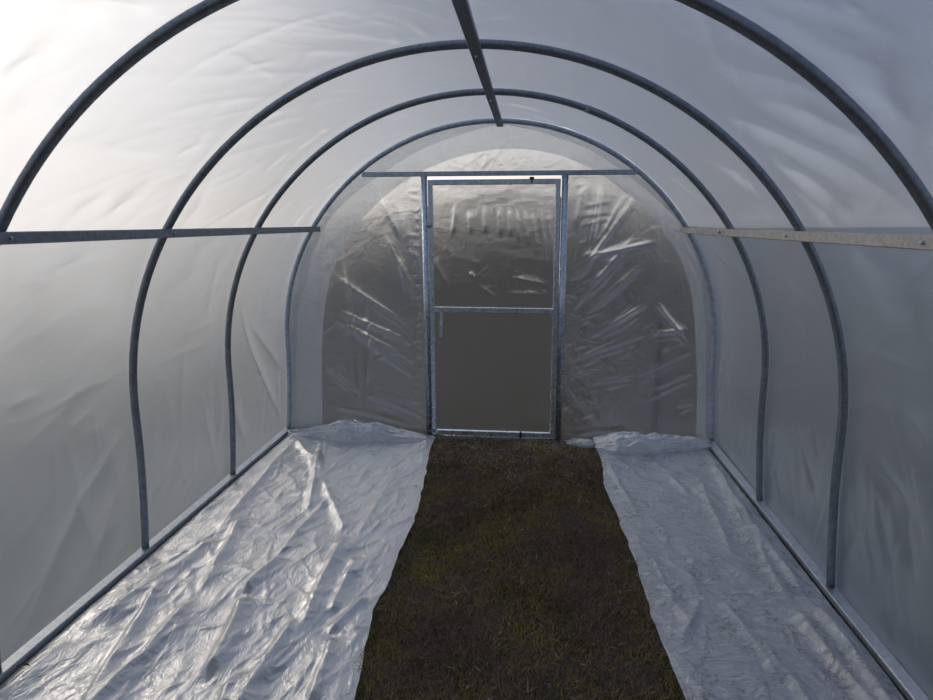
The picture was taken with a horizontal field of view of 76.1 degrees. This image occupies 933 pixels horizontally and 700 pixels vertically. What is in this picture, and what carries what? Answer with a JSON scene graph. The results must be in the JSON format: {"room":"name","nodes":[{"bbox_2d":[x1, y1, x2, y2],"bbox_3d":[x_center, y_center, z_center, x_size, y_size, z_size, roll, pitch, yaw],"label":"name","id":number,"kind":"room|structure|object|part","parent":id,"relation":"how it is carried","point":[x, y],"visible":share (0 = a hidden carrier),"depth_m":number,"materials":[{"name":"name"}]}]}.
{"room":"greenhouse","nodes":[
{"label":"greenhouse","id":0,"kind":"room"},
{"bbox_2d":[0,232,306,663],"bbox_3d":[-1.518,0.435,1.756,0.285,1.479,5.314,1,12,6],"label":"wall","id":1,"kind":"structure","parent":0,"point":[70,502],"depth_m":2.51,"materials":[{"name":"white plastic"}]},
{"bbox_2d":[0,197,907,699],"bbox_3d":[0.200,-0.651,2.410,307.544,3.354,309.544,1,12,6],"label":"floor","id":2,"kind":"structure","parent":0,"point":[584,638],"depth_m":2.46,"materials":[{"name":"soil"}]},
{"bbox_2d":[0,426,293,683],"bbox_3d":[-1.608,1.129,1.974,0.050,0.030,5.230,1,12,6],"label":"base rail","id":3,"kind":"object","parent":2,"relation":"on","point":[62,621],"visible":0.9,"depth_m":2.61,"materials":[{"name":"metal"}]},
{"bbox_2d":[0,0,932,672],"bbox_3d":[-0.093,0.073,1.652,3.088,2.159,0.037,1,12,6],"label":"hoop","id":4,"kind":"object","parent":3,"relation":"on","point":[719,12],"visible":1,"depth_m":1.42},
{"bbox_2d":[129,39,847,588],"bbox_3d":[-0.008,-0.093,2.430,3.088,2.159,0.033,1,12,6],"label":"hoop","id":5,"kind":"object","parent":3,"relation":"on","point":[715,129],"visible":0.97,"depth_m":2.28},
{"bbox_2d":[0,226,320,244],"bbox_3d":[-1.312,-0.302,1.622,0.044,0.036,5.202,1,12,6],"label":"rail","id":6,"kind":"object","parent":5,"relation":"attached to","point":[16,237],"visible":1,"depth_m":2.19,"materials":[{"name":"metal"}]},
{"bbox_2d":[451,0,502,126],"bbox_3d":[-0.057,-0.914,1.342,0.042,0.030,5.176,1,12,6],"label":"ridge purlin","id":7,"kind":"object","parent":5,"relation":"attached to","point":[462,8],"visible":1,"depth_m":2.16,"materials":[{"name":"metal"}]},
{"bbox_2d":[285,118,716,440],"bbox_3d":[0.182,-0.446,4.088,3.088,2.159,0.033,1,12,6],"label":"hoop","id":8,"kind":"object","parent":3,"relation":"on","point":[603,147],"visible":0.97,"depth_m":3.96},
{"bbox_2d":[362,170,637,176],"bbox_3d":[0.198,-1.165,3.933,1.811,0.040,0.030,1,12,6],"label":"crossbar","id":9,"kind":"object","parent":8,"relation":"attached to","point":[535,172],"visible":1,"depth_m":3.92,"materials":[{"name":"grey metal"}]},
{"bbox_2d":[0,435,435,699],"bbox_3d":[-0.869,0.935,2.764,1.229,0.067,3.305,1,12,6],"label":"sheet","id":10,"kind":"object","parent":2,"relation":"on","point":[271,590],"visible":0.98,"depth_m":2.47,"materials":[{"name":"white plastic"}]},
{"bbox_2d":[16,663,29,666],"bbox_3d":[-1.526,1.086,2.052,0.040,0.010,0.017,-4,13,-17],"label":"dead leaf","id":11,"kind":"object","parent":10,"relation":"on","point":[21,664],"visible":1,"depth_m":2.06,"materials":[{"name":"brown plant"}]},
{"bbox_2d":[287,419,428,442],"bbox_3d":[-0.802,0.568,4.291,1.047,0.148,0.201,1,12,6],"label":"heap","id":12,"kind":"object","parent":2,"relation":"on","point":[348,430],"visible":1,"depth_m":4.22,"materials":[{"name":"white plastic"}]},
{"bbox_2d":[421,176,431,434],"bbox_3d":[-0.278,-0.266,4.176,0.042,1.829,0.042,1,12,6],"label":"post","id":13,"kind":"object","parent":2,"relation":"on","point":[424,199],"visible":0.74,"depth_m":4.15,"materials":[{"name":"grey metal"}]},
{"bbox_2d":[433,434,554,439],"bbox_3d":[0.193,0.631,4.320,0.885,0.020,0.016,1,12,6],"label":"bar","id":14,"kind":"object","parent":2,"relation":"on","point":[528,438],"visible":0.92,"depth_m":4.31,"materials":[{"name":"grey metal"}]},
{"bbox_2d":[354,437,684,699],"bbox_3d":[0.211,0.972,2.730,1.310,0.043,3.245,1,12,6],"label":"grass","id":15,"kind":"structure","parent":2,"relation":"on","point":[572,447],"depth_m":2.59,"materials":[{"name":"green plant"}]},
{"bbox_2d":[373,435,675,699],"bbox_3d":[0.197,0.962,2.753,1.279,0.029,3.204,1,12,6],"label":"straw","id":16,"kind":"object","parent":2,"relation":"on","point":[515,448],"visible":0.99,"depth_m":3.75,"materials":[{"name":"brown plant"}]},
{"bbox_2d":[555,175,568,440],"bbox_3d":[0.649,-0.248,4.079,0.044,1.823,0.044,1,12,6],"label":"post","id":17,"kind":"object","parent":2,"relation":"on","point":[564,188],"visible":1,"depth_m":4.05,"materials":[{"name":"grey metal"}]},
{"bbox_2d":[426,177,560,437],"bbox_3d":[0.175,-0.256,4.113,0.894,1.799,0.067,1,12,5],"label":"door","id":18,"kind":"structure","parent":17,"relation":"attached to","point":[494,243],"depth_m":4.12,"materials":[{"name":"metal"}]},
{"bbox_3d":[-0.176,-0.177,4.144,0.024,0.184,0.014,1,12,6],"label":"handle","id":19,"kind":"part","parent":18,"relation":"part of","materials":[{"name":"grey metal"}]},
{"bbox_3d":[0.183,-0.274,4.110,0.818,0.042,0.026,1,12,6],"label":"rail","id":20,"kind":"part","parent":18,"relation":"part of","materials":[{"name":"grey metal"}]},
{"bbox_3d":[0.187,0.165,4.223,0.870,0.900,0.006,1,12,6],"label":"film panel","id":21,"kind":"part","parent":18,"relation":"part of","materials":[{"name":"grey plastic"}]},
{"bbox_3d":[0.182,-0.701,4.043,0.870,0.870,0.016,1,12,6],"label":"film panel","id":22,"kind":"part","parent":18,"relation":"part of","materials":[{"name":"clear plastic"}]},
{"bbox_2d":[565,438,595,447],"bbox_3d":[0.810,0.642,4.162,0.244,0.037,0.122,1,12,6],"label":"scrap","id":23,"kind":"object","parent":2,"relation":"on","point":[579,442],"visible":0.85,"depth_m":4.14,"materials":[{"name":"white plastic"}]},
{"bbox_2d":[598,450,904,699],"bbox_3d":[1.097,0.963,2.556,0.776,0.075,3.305,1,12,6],"label":"sheet","id":24,"kind":"object","parent":2,"relation":"on","point":[738,617],"visible":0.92,"depth_m":2.46,"materials":[{"name":"white plastic"}]},
{"bbox_2d":[593,431,711,454],"bbox_3d":[1.270,0.617,4.055,0.791,0.125,0.241,1,12,6],"label":"heap","id":25,"kind":"object","parent":24,"relation":"on","point":[627,443],"visible":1,"depth_m":4.01,"materials":[{"name":"white plastic"}]},
{"bbox_2d":[705,438,929,699],"bbox_3d":[1.423,1.177,1.654,0.050,0.030,5.230,1,12,6],"label":"base rail","id":26,"kind":"object","parent":2,"relation":"on","point":[897,673],"visible":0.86,"depth_m":2.42,"materials":[{"name":"metal"}]},
{"bbox_2d":[225,88,768,500],"bbox_3d":[0.082,-0.263,3.232,3.089,2.159,0.037,1,12,7],"label":"hoop","id":27,"kind":"object","parent":26,"relation":"on","point":[588,109],"visible":0.94,"depth_m":3.08},
{"bbox_2d":[681,227,932,250],"bbox_3d":[1.110,-0.241,1.358,0.049,0.036,5.177,1,12,6],"label":"rail","id":28,"kind":"object","parent":27,"relation":"attached to","point":[901,241],"visible":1,"depth_m":1.87,"materials":[{"name":"metal"}]},
{"bbox_2d":[0,0,932,234],"bbox_3d":[-0.108,-0.615,1.378,2.593,0.720,5.317,1,12,6],"label":"ceiling","id":29,"kind":"structure","parent":0,"point":[129,158],"depth_m":1.90,"materials":[{"name":"white plastic"}]},
{"bbox_2d":[289,124,711,438],"bbox_3d":[0.188,-0.446,4.147,3.097,2.187,0.076,1,12,6],"label":"wall","id":30,"kind":"structure","parent":0,"point":[638,323],"depth_m":4.14,"materials":[{"name":"clear plastic"}]},
{"bbox_2d":[694,234,932,699],"bbox_3d":[1.311,0.480,1.457,0.281,1.480,5.314,1,12,6],"label":"wall","id":31,"kind":"structure","parent":0,"point":[883,296],"depth_m":2.29,"materials":[{"name":"white plastic"}]}
]}

